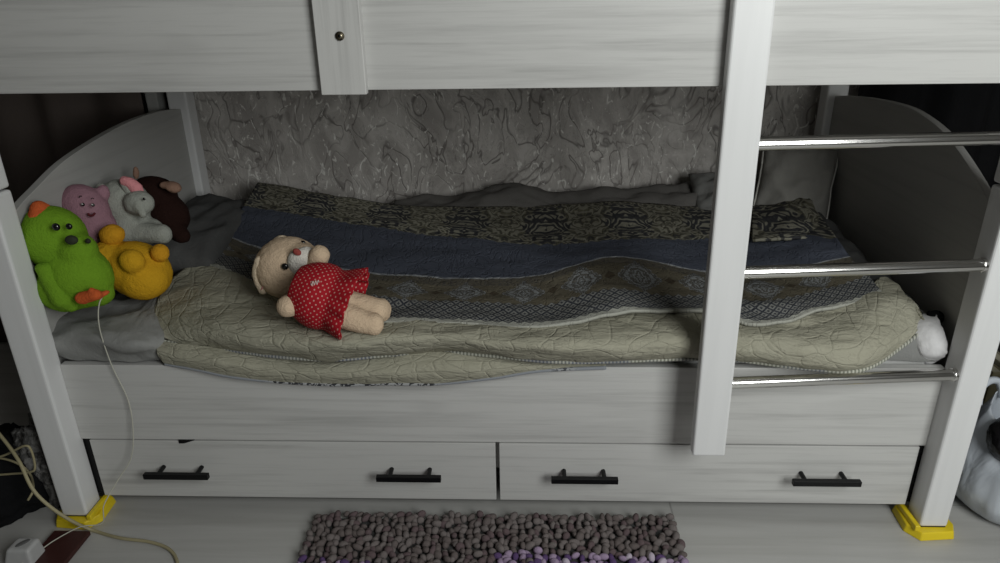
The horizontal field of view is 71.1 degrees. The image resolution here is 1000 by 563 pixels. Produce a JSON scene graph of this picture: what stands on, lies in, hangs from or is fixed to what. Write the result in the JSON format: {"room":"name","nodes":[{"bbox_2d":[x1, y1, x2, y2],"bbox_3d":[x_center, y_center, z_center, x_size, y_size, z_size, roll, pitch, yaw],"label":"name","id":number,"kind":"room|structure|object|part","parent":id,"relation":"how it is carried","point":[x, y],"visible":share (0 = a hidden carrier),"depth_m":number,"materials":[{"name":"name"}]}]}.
{"room":"bedroom","nodes":[
{"label":"bedroom","id":0,"kind":"room"},
{"bbox_2d":[0,342,999,562],"bbox_3d":[-0.039,0.907,0.922,5.200,0.080,3.650,0,23,2],"label":"floor","id":1,"kind":"structure","parent":0,"point":[199,529],"depth_m":1.63,"materials":[{"name":"laminate"}]},
{"bbox_2d":[0,422,49,527],"bbox_3d":[-1.256,0.449,1.720,0.373,0.190,0.294,0,23,2],"label":"bag","id":2,"kind":"object","parent":1,"relation":"on","point":[15,491],"visible":0.51,"depth_m":1.65,"materials":[{"name":"black fabric"}]},
{"bbox_2d":[0,457,34,500],"bbox_3d":[-1.124,0.439,1.618,0.220,0.049,0.055,12,26,28],"label":"coiled cable","id":3,"kind":"object","parent":2,"relation":"on","point":[2,458],"visible":0.8,"depth_m":1.63,"materials":[{"name":"beige plastic"}]},
{"bbox_2d":[0,445,35,475],"bbox_3d":[-1.137,0.413,1.607,0.166,0.106,0.008,3,23,9],"label":"cable","id":4,"kind":"object","parent":2,"relation":"on","point":[22,446],"visible":0.95,"depth_m":1.59,"materials":[{"name":"beige plastic"}]},
{"bbox_2d":[5,538,44,562],"bbox_3d":[-1.050,0.596,1.541,0.068,0.052,0.051,0,23,2],"label":"power adapter","id":5,"kind":"object","parent":1,"relation":"on","point":[25,550],"visible":1,"depth_m":1.52,"materials":[{"name":"white plastic"}]},
{"bbox_2d":[10,412,60,508],"bbox_3d":[-1.094,0.420,1.706,0.143,0.250,0.133,11,25,26],"label":"patterned cloth","id":6,"kind":"object","parent":1,"relation":"on","point":[26,435],"visible":0.37,"depth_m":1.66,"materials":[{"name":"grey fabric"}]},
{"bbox_2d":[35,531,90,562],"bbox_3d":[-0.995,0.632,1.502,0.085,0.012,0.265,0,23,2],"label":"wooden board","id":7,"kind":"object","parent":1,"relation":"on","point":[62,550],"visible":0.99,"depth_m":1.58,"materials":[{"name":"red wood"}]},
{"bbox_2d":[56,494,115,529],"bbox_3d":[-0.999,0.547,1.679,0.112,0.034,0.101,0,23,2],"label":"pad","id":8,"kind":"object","parent":1,"relation":"on","point":[95,516],"visible":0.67,"depth_m":1.65,"materials":[{"name":"yellow plastic"}]},
{"bbox_2d":[0,432,178,562],"bbox_3d":[-0.924,0.448,1.546,0.628,0.320,0.103,10,25,24],"label":"extension cord","id":9,"kind":"object","parent":1,"relation":"on","point":[2,437],"visible":1,"depth_m":1.57,"materials":[{"name":"beige plastic"}]},
{"bbox_2d":[145,92,166,112],"bbox_3d":[-1.068,-0.650,2.134,0.036,1.900,0.050,0,23,2],"label":"strip","id":10,"kind":"object","parent":1,"relation":"on","point":[155,101],"visible":0.02,"depth_m":2.15,"materials":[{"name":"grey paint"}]},
{"bbox_2d":[297,510,688,562],"bbox_3d":[-0.026,0.670,1.351,0.860,0.031,0.650,0,23,2],"label":"rug","id":11,"kind":"object","parent":1,"relation":"on","point":[361,537],"visible":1,"depth_m":1.56,"materials":[{"name":"grey fabric"}]},
{"bbox_2d":[0,0,999,525],"bbox_3d":[-0.010,-0.403,1.693,2.600,1.750,0.970,0,23,2],"label":"bunk bed","id":12,"kind":"object","parent":1,"relation":"on","point":[907,191],"visible":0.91,"depth_m":1.50,"materials":[{"name":"white wood"}]},
{"bbox_3d":[-1.019,-0.616,1.197,0.061,0.947,0.058,0,23,2],"label":"post","id":13,"kind":"part","parent":12,"relation":"part of","materials":[{"name":"white wood"}]},
{"bbox_3d":[-1.006,0.184,1.529,0.061,0.777,0.058,0,23,2],"label":"post","id":14,"kind":"part","parent":12,"relation":"part of","materials":[{"name":"white wood"}]},
{"bbox_2d":[22,299,133,562],"bbox_3d":[-0.942,0.317,1.510,0.286,0.561,0.040,-18,28,-35],"label":"charging cable","id":15,"kind":"object","parent":12,"relation":"hanging from","point":[100,299],"visible":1,"depth_m":1.58,"materials":[{"name":"white plastic"}]},
{"bbox_3d":[-0.995,-0.089,1.885,0.018,0.641,0.825,0,23,2],"label":"panel","id":16,"kind":"part","parent":12,"relation":"part of","materials":[{"name":"white wood"}]},
{"bbox_2d":[52,296,164,362],"bbox_3d":[-0.905,0.051,1.733,0.358,0.099,0.500,0,23,2],"label":"blanket","id":17,"kind":"object","parent":12,"relation":"on","point":[131,330],"visible":0.73,"depth_m":1.54,"materials":[{"name":"fabric"}]},
{"bbox_2d":[21,201,114,311],"bbox_3d":[-0.911,-0.052,1.502,0.169,0.245,0.156,0,23,2],"label":"stuffed toy","id":18,"kind":"object","parent":17,"relation":"on","point":[72,272],"visible":0.99,"depth_m":1.46,"materials":[{"name":"green fabric"}]},
{"bbox_2d":[97,224,172,299],"bbox_3d":[-0.846,-0.043,1.605,0.194,0.178,0.139,0,23,2],"label":"plush bear","id":19,"kind":"object","parent":17,"relation":"on","point":[142,271],"visible":0.82,"depth_m":1.57},
{"bbox_3d":[-0.746,0.443,1.627,0.151,0.014,0.041,0,23,2],"label":"handle","id":20,"kind":"part","parent":12,"relation":"part of","materials":[{"name":"black metal"}]},
{"bbox_3d":[-0.983,-0.577,2.151,0.061,1.750,0.058,0,23,2],"label":"post","id":21,"kind":"part","parent":12,"relation":"part of","materials":[{"name":"white wood"}]},
{"bbox_3d":[-0.472,0.345,1.869,0.943,0.158,0.501,0,23,2],"label":"drawer","id":22,"kind":"part","parent":12,"relation":"part of","materials":[{"name":"white wood"}]},
{"bbox_3d":[-0.207,0.443,1.607,0.148,0.014,0.041,0,23,2],"label":"handle","id":23,"kind":"part","parent":12,"relation":"part of","materials":[{"name":"black metal"}]},
{"bbox_2d":[83,360,923,363],"bbox_3d":[-0.001,0.054,1.933,1.910,0.169,0.817,0,23,2],"label":"mattress","id":24,"kind":"object","parent":12,"relation":"on","point":[886,361],"visible":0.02,"depth_m":1.52,"materials":[{"name":"grey fabric"}]},
{"bbox_2d":[113,275,933,361],"bbox_3d":[-0.003,-0.014,1.895,1.901,0.069,0.823,0,23,2],"label":"sheet","id":25,"kind":"object","parent":24,"relation":"on","point":[910,352],"visible":0.05,"depth_m":1.49,"materials":[{"name":"grey fabric"}]},
{"bbox_2d":[151,193,246,274],"bbox_3d":[-0.844,-0.140,2.007,0.249,0.156,0.540,-1,22,0],"label":"pillow","id":26,"kind":"object","parent":25,"relation":"on","point":[214,219],"visible":0.55,"depth_m":1.87,"materials":[{"name":"grey fabric"}]},
{"bbox_2d":[95,176,171,244],"bbox_3d":[-0.885,-0.164,1.700,0.191,0.195,0.111,11,25,26],"label":"elephant","id":27,"kind":"object","parent":26,"relation":"on","point":[131,206],"visible":0.82,"depth_m":1.67},
{"bbox_2d":[62,184,116,242],"bbox_3d":[-0.962,-0.148,1.636,0.113,0.159,0.098,0,23,2],"label":"plush toy","id":28,"kind":"object","parent":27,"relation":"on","point":[90,204],"visible":0.64,"depth_m":1.60,"materials":[{"name":"pink fabric"}]},
{"bbox_2d":[133,167,190,242],"bbox_3d":[-0.873,-0.204,1.809,0.173,0.194,0.102,8,24,21],"label":"plush toy","id":29,"kind":"object","parent":26,"relation":"on","point":[169,209],"visible":0.69,"depth_m":1.78,"materials":[{"name":"brown fabric"}]},
{"bbox_2d":[154,266,924,386],"bbox_3d":[0.049,0.097,1.606,1.744,0.160,0.412,0,23,2],"label":"quilt","id":30,"kind":"object","parent":25,"relation":"on","point":[213,321],"visible":0.92,"depth_m":1.47,"materials":[{"name":"fabric"}]},
{"bbox_2d":[210,182,881,327],"bbox_3d":[0.066,-0.105,1.813,1.683,0.110,0.820,0,23,2],"label":"bedspread","id":31,"kind":"object","parent":30,"relation":"on","point":[578,263],"visible":0.84,"depth_m":1.77,"materials":[{"name":"blue fabric"}]},
{"bbox_2d":[252,235,390,339],"bbox_3d":[-0.401,0.008,1.479,0.376,0.150,0.201,18,29,37],"label":"teddy bear","id":32,"kind":"object","parent":31,"relation":"on","point":[320,295],"visible":1,"depth_m":1.41,"materials":[{"name":"red fabric"}]},
{"bbox_2d":[688,172,758,209],"bbox_3d":[0.707,-0.251,2.151,0.245,0.159,0.168,0,23,2],"label":"pillow","id":33,"kind":"object","parent":25,"relation":"on","point":[702,184],"visible":0.19,"depth_m":2.13,"materials":[{"name":"grey fabric"}]},
{"bbox_2d":[818,212,919,306],"bbox_3d":[0.896,-0.079,1.869,0.139,0.127,0.622,0,23,2],"label":"blanket","id":34,"kind":"object","parent":25,"relation":"on","point":[851,249],"visible":0.2,"depth_m":1.81,"materials":[{"name":"grey fabric"}]},
{"bbox_2d":[753,149,837,218],"bbox_3d":[0.873,-0.292,2.069,0.213,0.238,0.159,10,25,25],"label":"pillow","id":35,"kind":"object","parent":34,"relation":"on","point":[785,175],"visible":0.59,"depth_m":2.03,"materials":[{"name":"grey fabric"}]},
{"bbox_2d":[915,309,947,363],"bbox_3d":[0.900,0.107,1.573,0.083,0.117,0.229,0,23,2],"label":"stuffed toy","id":36,"kind":"object","parent":25,"relation":"on","point":[932,344],"visible":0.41,"depth_m":1.48,"materials":[{"name":"white fabric"}]},
{"bbox_2d":[926,310,943,322],"bbox_3d":[0.939,0.081,1.523,0.045,0.038,0.035,0,23,2],"label":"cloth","id":37,"kind":"object","parent":36,"relation":"on","point":[932,313],"visible":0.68,"depth_m":1.51,"materials":[{"name":"black fabric"}]},
{"bbox_2d":[394,182,696,206],"bbox_3d":[0.238,-0.210,2.184,1.160,0.187,0.192,0,23,2],"label":"sheet","id":38,"kind":"object","parent":24,"relation":"on","point":[504,194],"visible":0.38,"depth_m":2.19,"materials":[{"name":"grey fabric"}]},
{"bbox_3d":[0.191,0.443,1.592,0.150,0.014,0.041,0,23,2],"label":"handle","id":39,"kind":"part","parent":12,"relation":"part of","materials":[{"name":"black metal"}]},
{"bbox_3d":[0.475,0.345,1.833,0.935,0.158,0.501,0,23,2],"label":"drawer","id":40,"kind":"part","parent":12,"relation":"part of","materials":[{"name":"white wood"}]},
{"bbox_3d":[0.423,-0.140,1.275,0.084,1.088,0.026,0,23,2],"label":"ladder rail","id":41,"kind":"part","parent":12,"relation":"part of","materials":[{"name":"white wood"}]},
{"bbox_3d":[0.727,0.442,1.572,0.149,0.014,0.041,0,23,2],"label":"handle","id":42,"kind":"part","parent":12,"relation":"part of","materials":[{"name":"black metal"}]},
{"bbox_3d":[0.994,-0.578,2.077,0.061,1.750,0.058,0,23,2],"label":"post","id":43,"kind":"part","parent":12,"relation":"part of","materials":[{"name":"white wood"}]},
{"bbox_3d":[0.986,-0.106,1.804,0.018,0.676,0.825,0,23,2],"label":"panel","id":44,"kind":"part","parent":12,"relation":"part of","materials":[{"name":"white wood"}]},
{"bbox_3d":[0.971,0.183,1.454,0.061,0.777,0.058,0,23,2],"label":"post","id":45,"kind":"part","parent":12,"relation":"part of","materials":[{"name":"white wood"}]},
{"bbox_3d":[0.958,-0.617,1.123,0.061,0.947,0.058,0,23,2],"label":"post","id":46,"kind":"part","parent":12,"relation":"part of","materials":[{"name":"white wood"}]},
{"bbox_2d":[892,504,953,540],"bbox_3d":[0.976,0.547,1.605,0.112,0.034,0.101,0,23,2],"label":"pad","id":47,"kind":"object","parent":1,"relation":"on","point":[908,523],"visible":0.76,"depth_m":1.58,"materials":[{"name":"yellow plastic"}]},
{"bbox_2d":[955,376,999,524],"bbox_3d":[1.220,0.346,1.602,0.298,0.392,0.288,0,23,2],"label":"plastic bag","id":48,"kind":"object","parent":1,"relation":"on","point":[978,488],"visible":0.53,"depth_m":1.60,"materials":[{"name":"white plastic"}]},
{"bbox_3d":[1.150,0.256,1.644,0.119,0.062,0.033,-12,25,-24],"label":"handle","id":49,"kind":"part","parent":48,"relation":"part of","materials":[{"name":"white plastic"}]},
{"bbox_2d":[986,417,999,460],"bbox_3d":[1.150,0.352,1.551,0.123,0.131,0.112,0,23,2],"label":"bundle","id":50,"kind":"object","parent":48,"relation":"in","point":[993,432],"visible":1,"depth_m":1.55,"materials":[{"name":"fabric"}]},
{"bbox_3d":[1.402,0.102,1.871,0.670,0.640,0.320,0,23,2],"label":"shelf","id":51,"kind":"object","parent":1,"relation":"on","visible":0},
{"bbox_2d":[983,363,999,403],"bbox_3d":[1.271,0.265,1.863,0.030,0.127,0.130,0,23,2],"label":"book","id":52,"kind":"object","parent":51,"relation":"on","point":[991,389],"visible":0.2,"depth_m":1.80,"materials":[{"name":"brown paper"}]},
{"bbox_2d":[994,351,999,367],"bbox_3d":[1.305,0.259,1.859,0.030,0.139,0.130,0,23,2],"label":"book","id":53,"kind":"object","parent":51,"relation":"on","point":[997,357],"visible":0.02,"depth_m":1.82,"materials":[{"name":"brown paper"}]},
{"bbox_2d":[141,85,859,203],"bbox_3d":[0.004,-0.968,2.076,5.200,2.500,0.080,0,23,2],"label":"wall","id":54,"kind":"structure","parent":0,"point":[382,146],"depth_m":2.25,"materials":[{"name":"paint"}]},
{"bbox_2d":[0,92,144,341],"bbox_3d":[-1.594,-0.653,2.148,1.000,1.890,0.063,0,23,2],"label":"curtain","id":55,"kind":"object","parent":54,"relation":"hanging from","point":[37,130],"visible":0.04,"depth_m":2.20,"materials":[{"name":"brown fabric"}]}
]}

